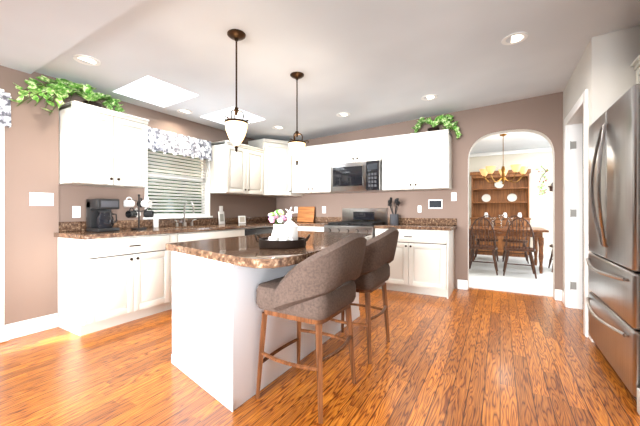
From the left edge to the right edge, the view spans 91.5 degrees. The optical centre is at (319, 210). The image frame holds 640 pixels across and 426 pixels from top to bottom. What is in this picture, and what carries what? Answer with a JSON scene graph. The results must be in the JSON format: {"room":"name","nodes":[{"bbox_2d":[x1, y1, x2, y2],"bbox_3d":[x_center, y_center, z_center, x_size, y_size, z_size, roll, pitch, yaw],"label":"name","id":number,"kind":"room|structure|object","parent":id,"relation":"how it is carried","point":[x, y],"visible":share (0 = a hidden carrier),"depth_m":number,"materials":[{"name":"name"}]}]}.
{"room":"kitchen","nodes":[
{"label":"kitchen","id":0,"kind":"room"},
{"bbox_2d":[0,65,275,324],"bbox_3d":[-2.702,-0.270,2.530,0.090,2.700,7.680,0,0,30],"label":"wall","id":1,"kind":"structure","parent":0,"point":[31,148],"depth_m":2.80,"materials":[{"name":"beige paint"}]},
{"bbox_2d":[0,89,10,342],"bbox_3d":[-2.951,0.040,2.013,0.216,2.076,1.395,0,0,30],"label":"window","id":2,"kind":"structure","parent":1,"relation":"in","point":[5,111],"depth_m":2.56,"materials":[{"name":"white"}]},
{"bbox_2d":[4,313,57,339],"bbox_3d":[-2.522,1.015,2.736,0.016,0.130,0.358,0,0,30],"label":"baseboard","id":3,"kind":"structure","parent":1,"relation":"attached to","point":[27,327],"depth_m":2.72,"materials":[{"name":"white wood"}]},
{"bbox_2d":[29,192,53,205],"bbox_3d":[-2.491,-0.100,2.795,0.009,0.115,0.170,0,0,30],"label":"switch plate","id":4,"kind":"object","parent":1,"relation":"attached to","point":[41,199],"visible":1,"depth_m":2.79,"materials":[{"name":"white plastic"}]},
{"bbox_2d":[72,206,80,217],"bbox_3d":[-2.419,0.015,3.100,0.009,0.115,0.070,0,0,30],"label":"electrical outlet plate","id":5,"kind":"object","parent":1,"relation":"attached to","point":[76,211],"visible":1,"depth_m":3.10,"materials":[{"name":"white plastic"}]},
{"bbox_2d":[59,101,148,188],"bbox_3d":[-2.185,-0.615,3.172,0.338,0.730,0.690,0,0,30],"label":"upper cabinet","id":6,"kind":"object","parent":1,"relation":"attached to","point":[99,147],"depth_m":3.00,"materials":[{"name":"beige wood"}]},
{"bbox_2d":[7,75,125,114],"bbox_3d":[-2.262,-1.023,2.948,0.392,0.358,1.029,0,0,30],"label":"ivy plant","id":7,"kind":"object","parent":6,"relation":"on","point":[65,86],"visible":0.96,"depth_m":2.79,"materials":[{"name":"green plant"}]},
{"bbox_2d":[58,217,277,232],"bbox_3d":[-1.664,0.158,4.395,0.018,0.095,3.408,0,0,30],"label":"backsplash","id":8,"kind":"structure","parent":1,"relation":"attached to","point":[79,226],"depth_m":3.84,"materials":[{"name":"brown stone"}]},
{"bbox_2d":[143,127,212,219],"bbox_3d":[-1.843,-0.441,4.112,0.216,1.098,0.996,0,0,30],"label":"window","id":9,"kind":"structure","parent":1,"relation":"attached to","point":[169,143],"depth_m":4.11,"materials":[{"name":"white plastic"}]},
{"bbox_2d":[144,127,212,161],"bbox_3d":[-1.799,-0.844,4.076,0.104,0.292,0.970,0,0,30],"label":"valance","id":10,"kind":"object","parent":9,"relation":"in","point":[158,140],"depth_m":4.01,"materials":[{"name":"fabric"}]},
{"bbox_2d":[210,141,261,195],"bbox_3d":[-1.255,-0.615,4.783,0.338,0.730,0.790,0,0,30],"label":"upper cabinet","id":11,"kind":"object","parent":1,"relation":"attached to","point":[232,172],"depth_m":4.53,"materials":[{"name":"beige wood"}]},
{"bbox_2d":[248,138,305,196],"bbox_3d":[-0.746,-0.705,5.355,0.647,0.910,0.827,0,0,30],"label":"upper cabinet","id":12,"kind":"object","parent":1,"relation":"attached to","point":[277,159],"depth_m":5.16,"materials":[{"name":"beige wood"}]},
{"bbox_2d":[0,288,639,425],"bbox_3d":[-0.066,1.080,1.037,6.350,0.001,7.930,0,0,30],"label":"floor","id":13,"kind":"structure","parent":0,"point":[473,357],"depth_m":2.02,"materials":[{"name":"brown wood"}]},
{"bbox_2d":[54,229,173,335],"bbox_3d":[-2.049,0.662,3.124,0.622,0.835,0.778,0,0,30],"label":"base cabinet","id":14,"kind":"object","parent":13,"relation":"on","point":[113,278],"depth_m":2.85,"materials":[{"name":"beige wood"}]},
{"bbox_2d":[70,237,81,240],"bbox_3d":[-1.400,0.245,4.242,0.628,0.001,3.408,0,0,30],"label":"countertop","id":15,"kind":"structure","parent":14,"relation":"on","point":[71,238],"depth_m":2.69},
{"bbox_2d":[86,199,119,231],"bbox_3d":[-2.114,0.046,3.055,0.243,0.315,0.207,0,0,30],"label":"coffee maker","id":16,"kind":"object","parent":14,"relation":"on","point":[99,217],"visible":1,"depth_m":2.99,"materials":[{"name":"black plastic"}]},
{"bbox_2d":[123,194,153,229],"bbox_3d":[-1.949,0.015,3.344,0.282,0.379,0.264,0,0,30],"label":"mug tree","id":17,"kind":"object","parent":14,"relation":"on","point":[136,212],"visible":1,"depth_m":3.31,"materials":[{"name":"white ceramic"}]},
{"bbox_2d":[154,225,241,242],"bbox_3d":[-1.547,0.662,3.993,0.622,0.835,1.030,0,0,30],"label":"base cabinet","id":18,"kind":"object","parent":13,"relation":"on","point":[200,232],"depth_m":3.71,"materials":[{"name":"beige wood"}]},
{"bbox_2d":[153,213,158,227],"bbox_3d":[-1.952,0.117,3.714,0.065,0.174,0.060,0,0,30],"label":"soap bottle","id":19,"kind":"object","parent":18,"relation":"on","point":[155,222],"visible":0.96,"depth_m":3.69,"materials":[{"name":"white plastic"}]},
{"bbox_2d":[242,225,273,235],"bbox_3d":[-1.154,0.662,4.668,0.628,0.835,0.671,0,0,30],"label":"base cabinet","id":20,"kind":"object","parent":13,"relation":"on","point":[246,229],"depth_m":4.47,"materials":[{"name":"beige"}]},
{"bbox_2d":[218,211,224,223],"bbox_3d":[-1.471,0.109,4.660,0.031,0.190,0.110,0,0,30],"label":"plaque","id":21,"kind":"object","parent":20,"relation":"on","point":[221,217],"visible":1,"depth_m":4.65,"materials":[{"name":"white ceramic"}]},
{"bbox_2d":[238,216,245,223],"bbox_3d":[-1.222,0.143,4.886,0.120,0.120,0.030,0,0,-40],"label":"framed picture","id":22,"kind":"object","parent":20,"relation":"on","point":[241,219],"visible":1,"depth_m":4.88,"materials":[{"name":"white ceramic"}]},
{"bbox_2d":[171,259,359,411],"bbox_3d":[-0.367,0.679,2.619,0.781,0.803,1.749,0,0,30],"label":"kitchen island","id":23,"kind":"object","parent":13,"relation":"on","point":[217,311],"depth_m":1.87,"materials":[{"name":"white wood"}]},
{"bbox_2d":[166,231,371,270],"bbox_3d":[-0.244,0.255,2.528,1.140,0.045,1.856,0,0,30],"label":"island countertop","id":24,"kind":"structure","parent":23,"relation":"on","point":[239,251],"depth_m":1.91,"materials":[{"name":"brown stone"}]},
{"bbox_2d":[255,207,309,248],"bbox_3d":[-0.241,0.104,2.022,0.344,0.257,0.304,0,0,30],"label":"decorative tray","id":25,"kind":"object","parent":24,"relation":"on","point":[284,235],"visible":1,"depth_m":1.99,"materials":[{"name":"white ceramic"}]},
{"bbox_2d":[297,225,317,230],"bbox_3d":[-0.121,0.662,5.110,0.781,0.835,0.627,0,0,30],"label":"base cabinet","id":26,"kind":"object","parent":13,"relation":"on","point":[300,227],"depth_m":4.79,"materials":[{"name":"beige wood"}]},
{"bbox_2d":[256,233,366,423],"bbox_3d":[-0.032,0.602,1.849,0.566,0.958,0.600,0,0,30],"label":"bar stool","id":27,"kind":"object","parent":13,"relation":"on","point":[317,289],"visible":1,"depth_m":1.62,"materials":[{"name":"fabric"}]},
{"bbox_2d":[318,225,377,237],"bbox_3d":[0.550,0.650,4.703,0.909,0.860,0.654,0,0,30],"label":"base cabinet","id":28,"kind":"object","parent":13,"relation":"on","point":[371,229],"depth_m":4.39,"materials":[{"name":"beige"}]},
{"bbox_2d":[324,208,387,288],"bbox_3d":[0.537,0.522,4.679,0.760,1.115,0.714,0,0,30],"label":"stove","id":29,"kind":"object","parent":28,"relation":"in","point":[353,220],"depth_m":4.78,"materials":[{"name":"silver metal"}]},
{"bbox_2d":[322,227,398,363],"bbox_3d":[0.316,0.602,2.462,0.566,0.958,0.600,0,0,30],"label":"bar stool","id":30,"kind":"object","parent":13,"relation":"on","point":[380,251],"visible":0.58,"depth_m":2.22,"materials":[{"name":"fabric"}]},
{"bbox_2d":[378,229,453,298],"bbox_3d":[1.305,0.662,4.286,0.932,0.835,0.627,0,0,30],"label":"base cabinet","id":31,"kind":"object","parent":13,"relation":"on","point":[423,262],"depth_m":3.96,"materials":[{"name":"beige wood"}]},
{"bbox_2d":[282,221,456,228],"bbox_3d":[0.650,0.210,4.661,2.504,0.070,0.633,0,0,30],"label":"countertop","id":32,"kind":"structure","parent":31,"relation":"on","point":[315,222],"depth_m":4.25,"materials":[{"name":"stone"}]},
{"bbox_2d":[297,207,314,221],"bbox_3d":[-0.247,0.069,5.473,0.340,0.268,0.060,0,0,30],"label":"cutting board","id":33,"kind":"object","parent":32,"relation":"on","point":[305,214],"visible":1,"depth_m":5.46,"materials":[{"name":"brown wood"}]},
{"bbox_2d":[388,197,399,224],"bbox_3d":[1.064,0.009,4.528,0.182,0.391,0.196,0,0,30],"label":"utensil crock","id":34,"kind":"object","parent":32,"relation":"on","point":[394,219],"visible":1,"depth_m":4.48,"materials":[{"name":"grey metal"}]},
{"bbox_2d":[586,54,639,400],"bbox_3d":[2.293,-0.030,1.927,0.936,2.220,1.022,0,0,30],"label":"fridge","id":35,"kind":"object","parent":13,"relation":"on","point":[613,298],"visible":1,"depth_m":1.92,"materials":[{"name":"grey metal"}]},
{"bbox_2d":[0,0,639,140],"bbox_3d":[-0.554,-1.478,1.290,5.250,0.585,7.680,0,0,30],"label":"ceiling","id":36,"kind":"structure","parent":0,"point":[365,64],"depth_m":2.61,"materials":[{"name":"white paint"}]},
{"bbox_2d":[73,54,100,65],"bbox_3d":[-1.941,-1.250,2.599,0.190,0.010,0.190,0,0,30],"label":"recessed light","id":37,"kind":"object","parent":36,"relation":"in","point":[93,60],"visible":1,"depth_m":2.58,"materials":[{"name":"white plastic"}]},
{"bbox_2d":[176,109,192,113],"bbox_3d":[-1.685,-1.231,3.882,0.190,0.010,0.190,0,0,30],"label":"recessed light","id":38,"kind":"object","parent":36,"relation":"in","point":[187,111],"visible":0.96,"depth_m":3.88,"materials":[{"name":"white"}]},
{"bbox_2d":[224,29,251,151],"bbox_3d":[-0.628,-0.873,2.310,0.199,0.879,0.202,0,0,30],"label":"pendant lamp","id":39,"kind":"object","parent":36,"relation":"hanging from","point":[236,129],"visible":1,"depth_m":2.29,"materials":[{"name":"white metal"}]},
{"bbox_2d":[288,72,308,164],"bbox_3d":[-0.228,-0.873,3.003,0.199,0.879,0.202,0,0,30],"label":"pendant lamp","id":40,"kind":"object","parent":36,"relation":"hanging from","point":[296,147],"visible":1,"depth_m":2.98,"materials":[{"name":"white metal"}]},
{"bbox_2d":[336,112,349,116],"bbox_3d":[0.313,-1.303,4.242,0.190,0.010,0.190,0,0,30],"label":"recessed light","id":41,"kind":"object","parent":36,"relation":"in","point":[345,114],"visible":0.94,"depth_m":4.24,"materials":[{"name":"white"}]},
{"bbox_2d":[421,94,436,100],"bbox_3d":[1.304,-1.354,3.739,0.190,0.010,0.190,0,0,30],"label":"recessed light","id":42,"kind":"object","parent":36,"relation":"in","point":[431,96],"visible":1,"depth_m":3.73,"materials":[{"name":"white plastic"}]},
{"bbox_2d":[501,32,527,44],"bbox_3d":[1.577,-1.393,2.531,0.190,0.010,0.190,0,0,30],"label":"recessed light","id":43,"kind":"object","parent":36,"relation":"in","point":[517,37],"visible":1,"depth_m":2.52,"materials":[{"name":"white plastic"}]},
{"bbox_2d":[276,92,562,299],"bbox_3d":[1.923,-0.270,4.380,6.250,2.700,0.150,0,0,30],"label":"wall","id":44,"kind":"structure","parent":0,"point":[542,115],"depth_m":4.28,"materials":[{"name":"beige paint"}]},
{"bbox_2d":[294,143,333,192],"bbox_3d":[-0.094,-0.670,5.225,0.809,0.760,0.401,0,0,30],"label":"upper cabinet","id":45,"kind":"object","parent":44,"relation":"attached to","point":[310,171],"depth_m":5.08,"materials":[{"name":"beige wood"}]},
{"bbox_2d":[326,153,381,192],"bbox_3d":[0.592,-0.534,4.795,0.779,0.489,0.454,0,0,30],"label":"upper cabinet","id":46,"kind":"object","parent":44,"relation":"attached to","point":[343,174],"depth_m":4.64,"materials":[{"name":"silver metal"}]},
{"bbox_2d":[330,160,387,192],"bbox_3d":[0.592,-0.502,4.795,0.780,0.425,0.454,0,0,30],"label":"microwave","id":47,"kind":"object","parent":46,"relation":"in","point":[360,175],"depth_m":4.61,"materials":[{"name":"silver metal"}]},
{"bbox_2d":[334,137,381,156],"bbox_3d":[0.623,-0.885,4.847,0.810,0.330,0.338,0,0,30],"label":"upper cabinet","id":48,"kind":"object","parent":44,"relation":"attached to","point":[359,148],"depth_m":4.68,"materials":[{"name":"beige wood"}]},
{"bbox_2d":[292,217,456,224],"bbox_3d":[0.540,0.158,5.080,3.114,0.095,0.018,0,0,30],"label":"backsplash","id":49,"kind":"structure","parent":44,"relation":"attached to","point":[402,221],"depth_m":4.55,"materials":[{"name":"brown stone"}]},
{"bbox_2d":[382,129,451,191],"bbox_3d":[1.363,-0.670,4.420,0.900,0.760,0.338,0,0,30],"label":"upper cabinet","id":50,"kind":"object","parent":44,"relation":"attached to","point":[415,161],"depth_m":4.25,"materials":[{"name":"beige wood"}]},
{"bbox_2d":[410,114,461,138],"bbox_3d":[1.582,-1.140,4.323,0.710,0.381,0.226,0,0,30],"label":"ivy plant","id":51,"kind":"object","parent":50,"relation":"on","point":[444,121],"visible":0.83,"depth_m":4.24,"materials":[{"name":"green plant"}]},
{"bbox_2d":[428,199,441,208],"bbox_3d":[1.645,-0.090,4.449,0.190,0.130,0.008,0,0,30],"label":"thermostat","id":52,"kind":"object","parent":44,"relation":"attached to","point":[434,204],"visible":1,"depth_m":4.45,"materials":[{"name":"white plastic"}]},
{"bbox_2d":[451,193,456,200],"bbox_3d":[1.857,-0.190,4.326,0.070,0.115,0.009,0,0,30],"label":"switch plate","id":53,"kind":"object","parent":44,"relation":"attached to","point":[453,196],"visible":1,"depth_m":4.32,"materials":[{"name":"white plastic"}]},
{"bbox_2d":[470,132,550,153],"bbox_3d":[3.606,-1.450,5.845,4.800,0.001,4.070,0,0,30],"label":"ceiling","id":54,"kind":"structure","parent":0,"point":[517,141],"depth_m":6.66,"materials":[{"name":"white paint"}]},
{"bbox_2d":[479,134,528,183],"bbox_3d":[3.510,-0.970,5.977,0.831,0.960,0.802,0,0,30],"label":"chandelier","id":55,"kind":"object","parent":54,"relation":"hanging from","point":[515,168],"visible":1,"depth_m":5.86,"materials":[{"name":"gold metal"}]},
{"bbox_2d":[469,254,552,296],"bbox_3d":[3.606,1.079,5.845,4.800,0.022,4.070,0,0,30],"label":"floor","id":56,"kind":"structure","parent":0,"point":[518,279],"depth_m":5.04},
{"bbox_2d":[469,217,497,274],"bbox_3d":[2.802,0.589,5.373,0.462,0.963,0.561,0,0,30],"label":"dining chair","id":57,"kind":"object","parent":56,"relation":"on","point":[494,247],"visible":1,"depth_m":5.23,"materials":[{"name":"brown wood"}]},
{"bbox_2d":[474,215,498,261],"bbox_3d":[3.658,0.589,6.855,0.462,0.963,0.561,0,0,30],"label":"dining chair","id":58,"kind":"object","parent":56,"relation":"on","point":[477,251],"visible":0.52,"depth_m":6.82,"materials":[{"name":"brown wood"}]},
{"bbox_2d":[470,169,530,256],"bbox_3d":[4.296,0.058,7.481,1.260,2.020,0.506,0,0,30],"label":"hutch","id":59,"kind":"object","parent":56,"relation":"on","point":[506,199],"visible":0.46,"depth_m":7.55,"materials":[{"name":"brown wood"}]},
{"bbox_2d":[469,226,548,273],"bbox_3d":[3.493,0.699,5.951,1.300,0.738,1.100,0,0,30],"label":"dining table","id":60,"kind":"object","parent":56,"relation":"on","point":[538,235],"visible":0.6,"depth_m":5.54,"materials":[{"name":"brown wood"}]},
{"bbox_2d":[490,215,512,227],"bbox_3d":[3.467,0.204,5.966,0.376,0.250,0.094,0,0,30],"label":"centerpiece","id":61,"kind":"object","parent":60,"relation":"on","point":[501,218],"visible":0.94,"depth_m":5.94,"materials":[{"name":"clear glass"}]},
{"bbox_2d":[502,215,528,263],"bbox_3d":[4.117,0.589,6.590,0.462,0.963,0.561,0,0,30],"label":"dining chair","id":62,"kind":"object","parent":56,"relation":"on","point":[524,245],"visible":0.65,"depth_m":6.48,"materials":[{"name":"brown wood"}]},
{"bbox_2d":[503,217,536,278],"bbox_3d":[3.271,0.589,5.126,0.462,0.963,0.561,0,0,30],"label":"dining chair","id":63,"kind":"object","parent":56,"relation":"on","point":[529,250],"visible":1,"depth_m":4.99,"materials":[{"name":"brown wood"}]},
{"bbox_2d":[548,244,552,271],"bbox_3d":[4.355,0.589,5.453,0.561,0.963,0.462,0,0,30],"label":"dining chair","id":64,"kind":"object","parent":56,"relation":"on","point":[551,256],"visible":0.17,"depth_m":5.71,"materials":[{"name":"brown wood"}]},
{"bbox_2d":[469,151,552,251],"bbox_3d":[3.606,-0.185,5.845,4.800,2.530,4.070,0,0,30],"label":"wall","id":65,"kind":"structure","parent":0,"point":[541,210],"depth_m":7.34,"materials":[{"name":"white paint"}]},
{"bbox_2d":[469,147,551,256],"bbox_3d":[2.611,-0.191,4.122,4.800,2.518,0.090,0,0,30],"label":"crown molding","id":66,"kind":"structure","parent":65,"relation":"attached to","point":[535,150],"depth_m":4.07,"materials":[{"name":"white wood"}]},
{"bbox_2d":[535,166,548,194],"bbox_3d":[5.144,-0.692,7.232,0.267,0.699,0.095,0,0,30],"label":"swag","id":67,"kind":"object","parent":65,"relation":"attached to","point":[546,179],"visible":0.98,"depth_m":7.23,"materials":[{"name":"green"}]},
{"bbox_2d":[563,25,639,342],"bbox_3d":[1.351,-0.270,0.190,0.850,2.700,7.680,0,0,30],"label":"wall","id":68,"kind":"structure","parent":0,"point":[604,73],"depth_m":2.68,"materials":[{"name":"paint"}]},
{"bbox_2d":[564,89,587,336],"bbox_3d":[2.562,0.022,3.082,0.095,2.115,1.030,0,0,30],"label":"door frame","id":69,"kind":"structure","parent":68,"relation":"attached to","point":[581,102],"depth_m":2.72,"materials":[{"name":"white wood"}]},
{"bbox_2d":[637,388,639,414],"bbox_3d":[0.381,1.015,-0.624,0.016,0.130,5.300,0,0,30],"label":"baseboard","id":70,"kind":"structure","parent":68,"relation":"attached to","point":[638,389],"depth_m":1.65,"materials":[{"name":"white"}]},
{"label":"outside","id":71,"kind":"structure","parent":0,"visible":0},
{"bbox_2d":[148,150,200,212],"bbox_3d":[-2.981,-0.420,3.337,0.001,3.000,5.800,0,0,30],"label":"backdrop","id":72,"kind":"structure","parent":71,"point":[173,186],"depth_m":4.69,"materials":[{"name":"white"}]}
]}

